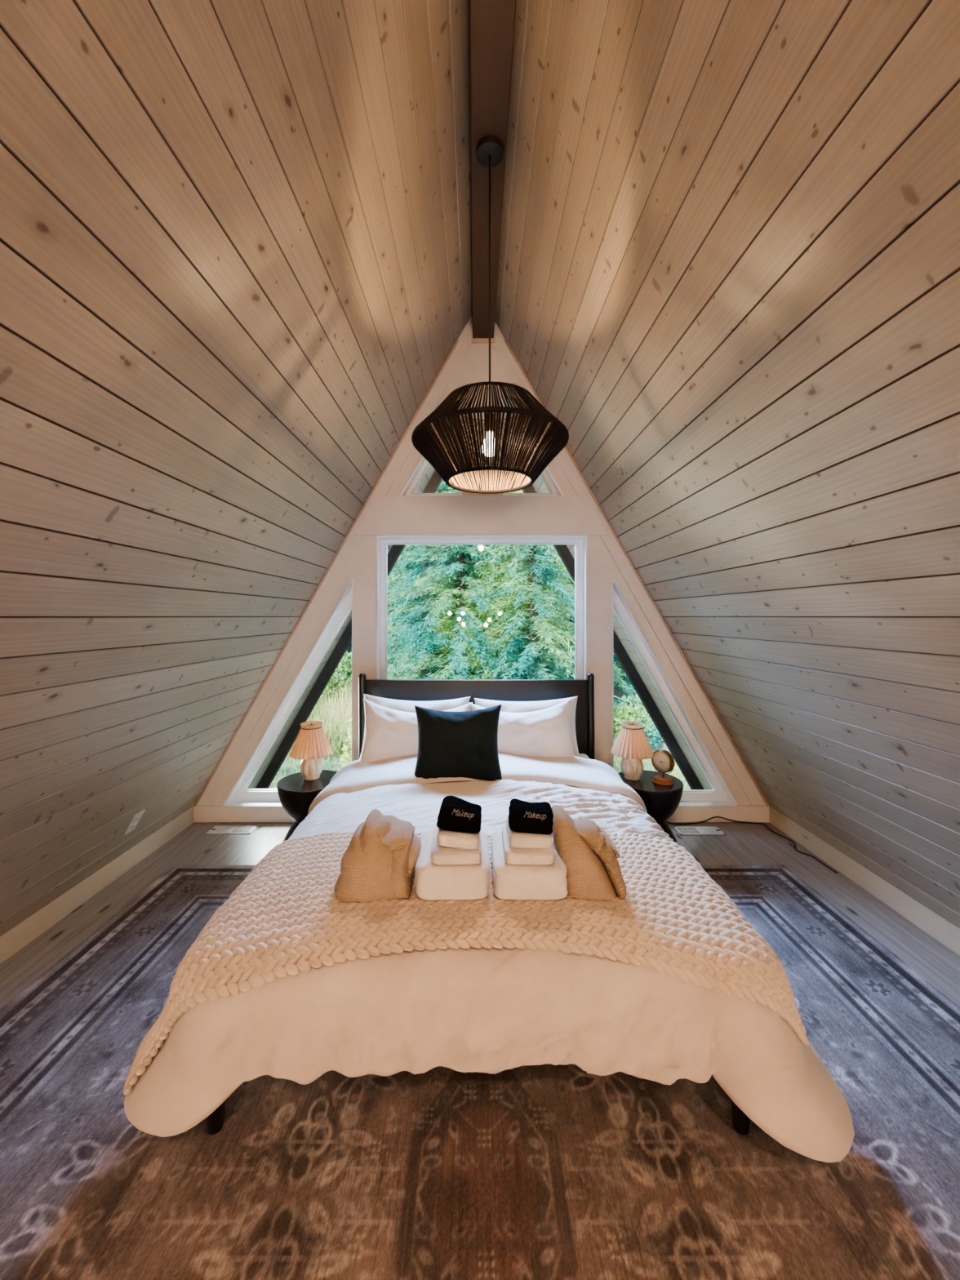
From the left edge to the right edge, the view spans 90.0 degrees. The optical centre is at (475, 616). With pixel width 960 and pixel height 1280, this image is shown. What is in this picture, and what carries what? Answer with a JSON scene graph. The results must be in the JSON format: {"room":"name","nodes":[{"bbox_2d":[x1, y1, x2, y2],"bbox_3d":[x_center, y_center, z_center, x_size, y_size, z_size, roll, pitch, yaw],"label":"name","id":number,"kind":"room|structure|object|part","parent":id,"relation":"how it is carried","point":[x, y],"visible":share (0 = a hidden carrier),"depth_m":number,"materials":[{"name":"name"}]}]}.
{"room":"attic bedroom","nodes":[
{"label":"attic bedroom","id":0,"kind":"room"},
{"bbox_2d":[0,0,472,936],"bbox_3d":[-1.808,0.900,-2.540,3.825,6.532,14.920,0,0,0],"label":"wall","id":1,"kind":"structure","parent":0,"point":[235,236],"depth_m":1.49,"materials":[{"name":"brown wood"}]},
{"bbox_2d":[0,806,194,964],"bbox_3d":[-1.990,1.396,0.259,0.016,0.118,6.278,0,0,0],"label":"baseboard","id":2,"kind":"structure","parent":1,"relation":"attached to","point":[12,941],"depth_m":2.44,"materials":[{"name":"brown wood"}]},
{"bbox_2d":[123,809,145,835],"bbox_3d":[-1.859,1.125,2.621,0.065,0.109,0.080,0,0,0],"label":"wall outlet","id":3,"kind":"object","parent":1,"relation":"attached to","point":[136,818],"visible":1,"depth_m":2.61,"materials":[{"name":"white plastic"}]},
{"bbox_2d":[255,438,459,788],"bbox_3d":[-1.708,0.945,4.870,3.618,6.220,0.100,0,0,0],"label":"trim","id":4,"kind":"structure","parent":1,"relation":"attached to","point":[433,485],"depth_m":4.82,"materials":[{"name":"black wood"}]},
{"bbox_2d":[0,822,959,1008],"bbox_3d":[0.045,1.580,0.300,4.788,0.250,6.400,0,0,0],"label":"floor","id":5,"kind":"structure","parent":0,"point":[743,843],"depth_m":2.61,"materials":[{"name":"grey wood"}]},
{"bbox_2d":[205,825,257,834],"bbox_3d":[-1.653,1.450,3.265,0.295,0.009,0.120,0,0,0],"label":"floor vent","id":6,"kind":"object","parent":5,"relation":"in","point":[216,829],"visible":1,"depth_m":3.26,"materials":[{"name":"white metal"}]},
{"bbox_2d":[276,769,337,841],"bbox_3d":[-1.005,1.230,2.950,0.394,0.450,0.394,0,0,0],"label":"nightstand","id":7,"kind":"object","parent":5,"relation":"on","point":[296,794],"visible":0.36,"depth_m":2.81,"materials":[{"name":"black paint"}]},
{"bbox_2d":[288,720,333,780],"bbox_3d":[-1.016,0.835,2.985,0.263,0.341,0.261,0,0,-20],"label":"table lamp","id":8,"kind":"object","parent":7,"relation":"on","point":[312,744],"visible":1,"depth_m":2.92,"materials":[{"name":"beige fabric"}]},
{"bbox_3d":[-1.016,0.759,2.985,0.263,0.189,0.261,0,0,-20],"label":"lamp shade","id":9,"kind":"part","parent":8,"relation":"part of","materials":[{"name":"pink fabric"}]},
{"bbox_2d":[0,865,959,1279],"bbox_3d":[0.025,1.450,1.252,3.560,0.006,3.105,0,0,0],"label":"rug","id":10,"kind":"object","parent":5,"relation":"on","point":[547,1171],"visible":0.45,"depth_m":1.28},
{"bbox_2d":[206,673,749,1135],"bbox_3d":[0.010,0.922,2.312,1.608,1.066,1.970,0,0,0],"label":"bed","id":11,"kind":"object","parent":10,"relation":"on","point":[416,690],"visible":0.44,"depth_m":3.25,"materials":[{"name":"black paint"}]},
{"bbox_3d":[-0.735,1.255,1.360,0.066,0.400,0.066,0,0,0],"label":"leg","id":12,"kind":"part","parent":11,"relation":"part of","materials":[{"name":"black paint"}]},
{"bbox_3d":[-0.767,0.922,3.270,0.054,1.066,0.054,0,0,0],"label":"headboard post","id":13,"kind":"part","parent":11,"relation":"part of","materials":[{"name":"black paint"}]},
{"bbox_3d":[0.010,0.693,3.270,1.510,0.524,0.036,0,0,0],"label":"headboard panel","id":14,"kind":"part","parent":11,"relation":"part of","materials":[{"name":"black paint"}]},
{"bbox_2d":[578,753,590,759],"bbox_3d":[0.010,1.010,2.300,1.490,0.200,1.840,0,0,0],"label":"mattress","id":15,"kind":"object","parent":11,"relation":"on","point":[581,755],"visible":0.1,"depth_m":3.13,"materials":[{"name":"white fabric"}]},
{"bbox_2d":[359,693,470,759],"bbox_3d":[-0.385,0.727,3.081,0.705,0.445,0.203,0,0,3],"label":"pillow","id":16,"kind":"object","parent":15,"relation":"on","point":[397,704],"visible":0.2,"depth_m":3.08,"materials":[{"name":"white fabric"}]},
{"bbox_2d":[359,697,472,762],"bbox_3d":[-0.360,0.733,2.887,0.687,0.456,0.227,0,0,2],"label":"pillow","id":17,"kind":"object","parent":15,"relation":"on","point":[388,733],"visible":0.41,"depth_m":2.83,"materials":[{"name":"white fabric"}]},
{"bbox_2d":[124,751,854,1162],"bbox_3d":[0.048,1.068,2.046,2.037,0.566,1.856,0,0,0],"label":"duvet","id":18,"kind":"object","parent":15,"relation":"on","point":[494,1011],"visible":0.52,"depth_m":1.19,"materials":[{"name":"white fabric"}]},
{"bbox_2d":[414,704,502,781],"bbox_3d":[-0.090,0.670,2.511,0.475,0.385,0.238,0,0,-2],"label":"cushion","id":19,"kind":"object","parent":18,"relation":"on","point":[464,744],"visible":0.92,"depth_m":2.44,"materials":[{"name":"black fabric"}]},
{"bbox_2d":[123,831,809,1095],"bbox_3d":[-0.034,1.026,1.527,1.825,0.458,0.693,0,0,0],"label":"knit throw","id":20,"kind":"object","parent":18,"relation":"on","point":[286,916],"visible":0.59,"depth_m":1.29,"materials":[{"name":"beige fabric"}]},
{"bbox_2d":[333,808,421,902],"bbox_3d":[-0.293,0.729,1.470,0.251,0.219,0.223,0,0,0],"label":"robe","id":21,"kind":"object","parent":20,"relation":"on","point":[380,860],"visible":0.99,"depth_m":1.39,"materials":[{"name":"beige fabric"}]},
{"bbox_2d":[413,829,490,899],"bbox_3d":[-0.068,0.759,1.486,0.222,0.107,0.269,0,0,-1],"label":"bath towel","id":22,"kind":"object","parent":20,"relation":"on","point":[432,882],"visible":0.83,"depth_m":1.35,"materials":[{"name":"white fabric"}]},
{"bbox_2d":[431,825,481,865],"bbox_3d":[-0.055,0.688,1.458,0.151,0.045,0.201,0,0,-2],"label":"hand towel","id":23,"kind":"object","parent":22,"relation":"on","point":[440,855],"visible":0.56,"depth_m":1.36,"materials":[{"name":"white fabric"}]},
{"bbox_2d":[436,827,479,848],"bbox_3d":[-0.049,0.648,1.450,0.126,0.050,0.154,0,0,0],"label":"washcloth","id":24,"kind":"object","parent":23,"relation":"on","point":[449,838],"visible":0.45,"depth_m":1.38,"materials":[{"name":"white fabric"}]},
{"bbox_2d":[436,795,481,833],"bbox_3d":[-0.046,0.591,1.434,0.131,0.082,0.108,0,0,1],"label":"cloth","id":25,"kind":"object","parent":24,"relation":"on","point":[455,814],"visible":1,"depth_m":1.39,"materials":[{"name":"black fabric"}]},
{"bbox_2d":[491,829,568,899],"bbox_3d":[0.161,0.759,1.485,0.217,0.105,0.271,0,0,1],"label":"bath towel","id":26,"kind":"object","parent":20,"relation":"on","point":[511,882],"visible":0.75,"depth_m":1.35,"materials":[{"name":"white fabric"}]},
{"bbox_2d":[502,824,554,865],"bbox_3d":[0.157,0.688,1.459,0.149,0.045,0.201,0,0,2],"label":"hand towel","id":27,"kind":"object","parent":26,"relation":"on","point":[512,855],"visible":0.59,"depth_m":1.36,"materials":[{"name":"white fabric"}]},
{"bbox_2d":[506,816,552,848],"bbox_3d":[0.161,0.648,1.451,0.129,0.044,0.155,2,0,0],"label":"washcloth","id":28,"kind":"object","parent":27,"relation":"on","point":[516,839],"visible":0.62,"depth_m":1.38,"materials":[{"name":"white fabric"}]},
{"bbox_2d":[508,798,553,835],"bbox_3d":[0.165,0.597,1.434,0.131,0.076,0.106,0,0,3],"label":"cloth","id":29,"kind":"object","parent":28,"relation":"on","point":[524,816],"visible":1,"depth_m":1.39,"materials":[{"name":"black fabric"}]},
{"bbox_2d":[551,804,626,901],"bbox_3d":[0.338,0.719,1.473,0.215,0.234,0.204,0,0,0],"label":"robe","id":30,"kind":"object","parent":20,"relation":"on","point":[588,854],"visible":0.82,"depth_m":1.40,"materials":[{"name":"beige fabric"}]},
{"bbox_2d":[468,697,573,756],"bbox_3d":[0.285,0.733,2.886,0.661,0.454,0.227,0,0,3],"label":"pillow","id":31,"kind":"object","parent":15,"relation":"on","point":[546,732],"visible":0.51,"depth_m":2.83,"materials":[{"name":"white fabric"}]},
{"bbox_2d":[474,696,579,756],"bbox_3d":[0.335,0.740,3.082,0.692,0.439,0.205,0,0,3],"label":"pillow","id":32,"kind":"object","parent":15,"relation":"on","point":[506,706],"visible":0.27,"depth_m":3.08,"materials":[{"name":"white fabric"}]},
{"bbox_3d":[0.787,0.922,3.270,0.054,1.066,0.054,0,0,0],"label":"headboard post","id":33,"kind":"part","parent":11,"relation":"part of","materials":[{"name":"black paint"}]},
{"bbox_3d":[0.752,1.255,1.360,0.066,0.400,0.066,0,0,0],"label":"leg","id":34,"kind":"part","parent":11,"relation":"part of","materials":[{"name":"black paint"}]},
{"bbox_2d":[617,769,683,843],"bbox_3d":[1.066,1.230,2.950,0.394,0.450,0.394,0,0,0],"label":"nightstand","id":35,"kind":"object","parent":5,"relation":"on","point":[660,802],"visible":0.31,"depth_m":2.80,"materials":[{"name":"black paint"}]},
{"bbox_2d":[610,720,654,780],"bbox_3d":[0.976,0.835,2.985,0.263,0.341,0.261,0,0,0],"label":"table lamp","id":36,"kind":"object","parent":35,"relation":"on","point":[631,744],"visible":1,"depth_m":2.93,"materials":[{"name":"beige fabric"}]},
{"bbox_3d":[0.976,0.759,2.985,0.263,0.189,0.261,0,0,0],"label":"lamp shade","id":37,"kind":"part","parent":36,"relation":"part of","materials":[{"name":"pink fabric"}]},
{"bbox_2d":[651,749,675,786],"bbox_3d":[1.135,0.907,2.904,0.124,0.196,0.124,0,0,13],"label":"desk clock","id":38,"kind":"object","parent":35,"relation":"on","point":[663,762],"visible":1,"depth_m":2.88,"materials":[{"name":"brown wood"}]},
{"bbox_2d":[673,826,725,835],"bbox_3d":[1.515,1.450,3.250,0.300,0.009,0.120,0,0,0],"label":"floor vent","id":39,"kind":"object","parent":5,"relation":"in","point":[681,830],"visible":1,"depth_m":3.25,"materials":[{"name":"white metal"}]},
{"bbox_2d":[666,816,837,873],"bbox_3d":[1.819,1.428,3.194,0.954,0.049,0.483,0,0,38],"label":"lamp cord","id":40,"kind":"object","parent":5,"relation":"on","point":[824,864],"visible":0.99,"depth_m":3.32,"materials":[{"name":"black plastic"}]},
{"bbox_2d":[211,314,751,804],"bbox_3d":[0.045,0.876,3.465,7.085,6.358,0.130,0,0,0],"label":"wall","id":41,"kind":"structure","parent":0,"point":[361,567],"depth_m":3.40,"materials":[{"name":"white paint"}]},
{"bbox_2d":[222,578,353,805],"bbox_3d":[-1.324,0.539,3.457,0.926,1.616,0.127,0,0,0],"label":"window","id":42,"kind":"structure","parent":41,"relation":"in","point":[240,795],"depth_m":3.47,"materials":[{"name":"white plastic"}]},
{"bbox_2d":[193,323,472,806],"bbox_3d":[-0.967,-0.367,3.400,2.026,3.404,0.020,0,0,0],"label":"trim","id":43,"kind":"structure","parent":41,"relation":"attached to","point":[302,630],"depth_m":3.39,"materials":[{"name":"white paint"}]},
{"bbox_2d":[400,398,462,495],"bbox_3d":[-0.314,-1.224,3.457,0.447,0.768,0.127,0,0,0],"label":"window","id":44,"kind":"structure","parent":41,"relation":"in","point":[415,480],"depth_m":3.47,"materials":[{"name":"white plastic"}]},
{"bbox_2d":[353,495,608,535],"bbox_3d":[0.039,-0.711,3.393,1.796,0.274,0.034,0,0,0],"label":"beam","id":45,"kind":"structure","parent":41,"relation":"attached to","point":[385,515],"depth_m":3.38,"materials":[{"name":"white paint"}]},
{"bbox_2d":[193,804,769,822],"bbox_3d":[0.043,1.395,3.395,4.060,0.115,0.030,0,0,0],"label":"trim","id":46,"kind":"structure","parent":41,"relation":"attached to","point":[212,813],"depth_m":3.38,"materials":[{"name":"white paint"}]},
{"bbox_2d":[376,535,587,679],"bbox_3d":[0.049,0.358,3.457,1.491,1.864,0.127,0,0,0],"label":"window","id":47,"kind":"structure","parent":41,"relation":"in","point":[580,542],"depth_m":3.47,"materials":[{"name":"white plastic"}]},
{"bbox_2d":[442,350,521,384],"bbox_3d":[0.049,-1.759,3.398,0.563,0.234,0.024,0,0,0],"label":"trim","id":48,"kind":"structure","parent":41,"relation":"attached to","point":[470,366],"depth_m":3.39,"materials":[{"name":"white paint"}]},
{"bbox_2d":[461,383,503,495],"bbox_3d":[0.053,-1.245,3.402,0.303,0.795,0.016,0,0,0],"label":"trim","id":49,"kind":"structure","parent":41,"relation":"attached to","point":[464,493],"depth_m":3.39,"materials":[{"name":"white paint"}]},
{"bbox_2d":[471,337,494,343],"bbox_3d":[0.058,-1.944,3.393,0.165,0.028,0.025,0,0,0],"label":"trim","id":50,"kind":"structure","parent":41,"relation":"attached to","point":[474,340],"depth_m":3.38,"materials":[{"name":"brown wood"}]},
{"bbox_2d":[502,396,564,495],"bbox_3d":[0.416,-1.224,3.457,0.439,0.768,0.127,0,0,0],"label":"window","id":51,"kind":"structure","parent":41,"relation":"in","point":[548,478],"depth_m":3.47,"materials":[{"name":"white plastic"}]},
{"bbox_2d":[491,323,768,806],"bbox_3d":[1.057,-0.367,3.400,2.026,3.404,0.020,0,0,0],"label":"trim","id":52,"kind":"structure","parent":41,"relation":"attached to","point":[642,597],"depth_m":3.39,"materials":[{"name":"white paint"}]},
{"bbox_2d":[611,578,737,805],"bbox_3d":[1.414,0.540,3.457,0.893,1.616,0.127,0,0,0],"label":"window","id":53,"kind":"structure","parent":41,"relation":"in","point":[720,794],"depth_m":3.47,"materials":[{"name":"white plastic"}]},
{"bbox_2d":[494,0,959,928],"bbox_3d":[1.898,0.900,-2.540,3.825,6.532,14.920,0,0,0],"label":"wall","id":54,"kind":"structure","parent":0,"point":[729,258],"depth_m":1.54,"materials":[{"name":"brown wood"}]},
{"bbox_2d":[470,0,515,337],"bbox_3d":[0.057,-2.062,-3.248,0.148,0.207,13.304,0,0,0],"label":"ceiling beam","id":55,"kind":"structure","parent":54,"relation":"attached to","point":[492,22],"depth_m":1.91,"materials":[{"name":"brown wood"}]},
{"bbox_2d":[411,135,568,493],"bbox_3d":[0.062,-1.259,2.015,0.652,1.398,0.652,0,0,0],"label":"pendant lamp","id":56,"kind":"object","parent":55,"relation":"hanging from","point":[425,439],"visible":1,"depth_m":1.83,"materials":[{"name":"black wicker"}]},
{"bbox_2d":[481,412,495,457],"bbox_3d":[0.062,-0.763,2.015,0.068,0.183,0.068,0,0,0],"label":"bulb socket","id":57,"kind":"object","parent":56,"relation":"attached to","point":[489,412],"depth_m":1.99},
{"bbox_3d":[0.061,-1.390,2.015,0.009,1.090,0.008,0,0,0],"label":"cord","id":58,"kind":"part","parent":56,"relation":"part of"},
{"bbox_3d":[0.062,-0.729,2.015,0.652,0.338,0.652,0,0,0],"label":"wire frame","id":59,"kind":"part","parent":56,"relation":"part of","materials":[{"name":"black wicker"}]},
{"bbox_3d":[0.062,-0.646,2.015,0.634,0.169,0.634,0,0,0],"label":"cord","id":60,"kind":"part","parent":56,"relation":"part of","materials":[{"name":"black fabric"}]},
{"bbox_2d":[506,448,703,789],"bbox_3d":[1.798,0.945,4.870,3.618,6.220,0.100,0,0,0],"label":"trim","id":61,"kind":"structure","parent":54,"relation":"attached to","point":[562,550],"depth_m":4.82,"materials":[{"name":"black wood"}]},
{"bbox_2d":[768,806,959,955],"bbox_3d":[2.080,1.396,0.259,0.016,0.118,6.278,0,0,0],"label":"baseboard","id":62,"kind":"structure","parent":54,"relation":"attached to","point":[926,920],"depth_m":2.49,"materials":[{"name":"beige wood"}]},
{"label":"outside","id":63,"kind":"structure","parent":0,"visible":0},
{"bbox_2d":[268,557,689,789],"bbox_3d":[0.000,-2.644,22.500,90.000,13.752,105.000,0,0,0],"label":"ground","id":64,"kind":"structure","parent":63,"point":[618,692],"depth_m":13.28,"materials":[{"name":"green plant"}]},
{"bbox_2d":[315,651,351,711],"bbox_3d":[-4.924,2.307,17.996,3.556,2.040,4.000,0,0,-40],"label":"leafy bush","id":65,"kind":"object","parent":64,"relation":"on","point":[347,668],"visible":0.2,"depth_m":17.21,"materials":[{"name":"green plant"}]},
{"bbox_2d":[288,675,398,757],"bbox_3d":[-5.430,3.020,15.613,7.260,2.146,5.523,0,0,0],"label":"grass","id":66,"kind":"structure","parent":64,"relation":"on","point":[333,717],"depth_m":14.69,"materials":[{"name":"plant"}]},
{"bbox_2d":[337,715,351,770],"bbox_3d":[-1.740,2.753,9.531,2.329,2.911,2.333,0,0,0],"label":"grass","id":67,"kind":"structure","parent":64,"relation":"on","point":[347,759],"depth_m":9.42,"materials":[{"name":"green plant"}]},
{"bbox_2d":[333,582,396,679],"bbox_3d":[-5.242,-3.001,20.012,4.679,12.168,4.404,0,0,37],"label":"conifer tree","id":68,"kind":"object","parent":64,"relation":"on","point":[348,650],"visible":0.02,"depth_m":19.81,"materials":[{"name":"green plant"}]},
{"bbox_2d":[387,492,436,666],"bbox_3d":[-3.161,-5.008,23.057,5.998,16.037,6.416,0,0,44],"label":"conifer tree","id":69,"kind":"object","parent":64,"relation":"on","point":[391,602],"visible":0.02,"depth_m":22.41,"materials":[{"name":"green plant"}]},
{"bbox_2d":[387,480,493,679],"bbox_3d":[-1.475,-2.835,17.055,5.278,14.113,5.646,0,0,34],"label":"conifer tree","id":70,"kind":"object","parent":64,"relation":"on","point":[403,572],"visible":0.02,"depth_m":16.65,"materials":[{"name":"green plant"}]},
{"bbox_2d":[387,482,493,679],"bbox_3d":[-1.370,-1.076,13.066,4.227,10.989,4.316,0,0,29],"label":"conifer tree","id":71,"kind":"object","parent":64,"relation":"on","point":[424,672],"visible":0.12,"depth_m":12.65,"materials":[{"name":"green plant"}]},
{"bbox_2d":[387,479,528,679],"bbox_3d":[-0.311,-1.380,11.566,4.559,12.188,4.876,0,0,-39],"label":"conifer tree","id":72,"kind":"object","parent":64,"relation":"on","point":[463,615],"visible":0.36,"depth_m":11.22,"materials":[{"name":"green plant"}]},
{"bbox_2d":[271,751,690,789],"bbox_3d":[0.236,3.895,9.632,13.741,0.595,8.284,0,0,0],"label":"grass","id":73,"kind":"structure","parent":64,"relation":"on","point":[644,761],"depth_m":12.49,"materials":[{"name":"green plant"}]},
{"bbox_2d":[453,544,514,665],"bbox_3d":[-0.066,-4.855,21.038,5.662,15.644,6.016,0,0,-11],"label":"conifer tree","id":74,"kind":"object","parent":64,"relation":"on","point":[464,544],"visible":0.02,"depth_m":20.40,"materials":[{"name":"green plant"}]},
{"bbox_2d":[432,471,574,679],"bbox_3d":[0.618,-2.479,14.980,5.263,13.401,5.154,0,0,33],"label":"conifer tree","id":75,"kind":"object","parent":64,"relation":"on","point":[513,555],"visible":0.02,"depth_m":14.70,"materials":[{"name":"green plant"}]},
{"bbox_2d":[458,475,622,769],"bbox_3d":[1.346,-1.127,11.028,4.233,11.009,3.984,0,0,17],"label":"conifer tree","id":76,"kind":"object","parent":64,"relation":"on","point":[536,601],"visible":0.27,"depth_m":10.66,"materials":[{"name":"green plant"}]},
{"bbox_2d":[488,544,618,679],"bbox_3d":[2.558,-3.212,17.447,5.347,13.906,5.033,0,0,-3],"label":"conifer tree","id":77,"kind":"object","parent":64,"relation":"on","point":[557,564],"visible":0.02,"depth_m":16.83,"materials":[{"name":"green plant"}]},
{"bbox_2d":[541,560,574,653],"bbox_3d":[4.172,-5.004,21.434,6.238,16.679,6.672,0,0,33],"label":"conifer tree","id":78,"kind":"object","parent":64,"relation":"on","point":[566,582],"visible":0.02,"depth_m":20.62,"materials":[{"name":"green plant"}]},
{"bbox_2d":[552,588,628,702],"bbox_3d":[2.607,-0.645,11.185,1.989,9.801,1.967,0,0,0],"label":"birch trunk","id":79,"kind":"object","parent":64,"relation":"on","point":[574,588],"visible":0.07,"depth_m":11.19,"materials":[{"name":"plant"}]},
{"bbox_2d":[559,569,636,698],"bbox_3d":[4.915,-2.483,17.947,4.799,12.830,5.133,0,0,-7],"label":"conifer tree","id":80,"kind":"object","parent":64,"relation":"on","point":[620,683],"visible":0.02,"depth_m":17.03,"materials":[{"name":"green plant"}]},
{"bbox_2d":[613,693,663,747],"bbox_3d":[5.154,3.253,15.535,3.241,1.383,3.177,0,0,0],"label":"leafy bush","id":81,"kind":"object","parent":64,"relation":"on","point":[622,709],"visible":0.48,"depth_m":14.88,"materials":[{"name":"green plant"}]},
{"bbox_2d":[613,755,684,784],"bbox_3d":[3.326,3.360,9.504,2.179,1.363,0.665,0,0,0],"label":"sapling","id":82,"kind":"object","parent":64,"relation":"on","point":[677,766],"visible":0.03,"depth_m":9.47,"materials":[{"name":"green plant"}]}
]}

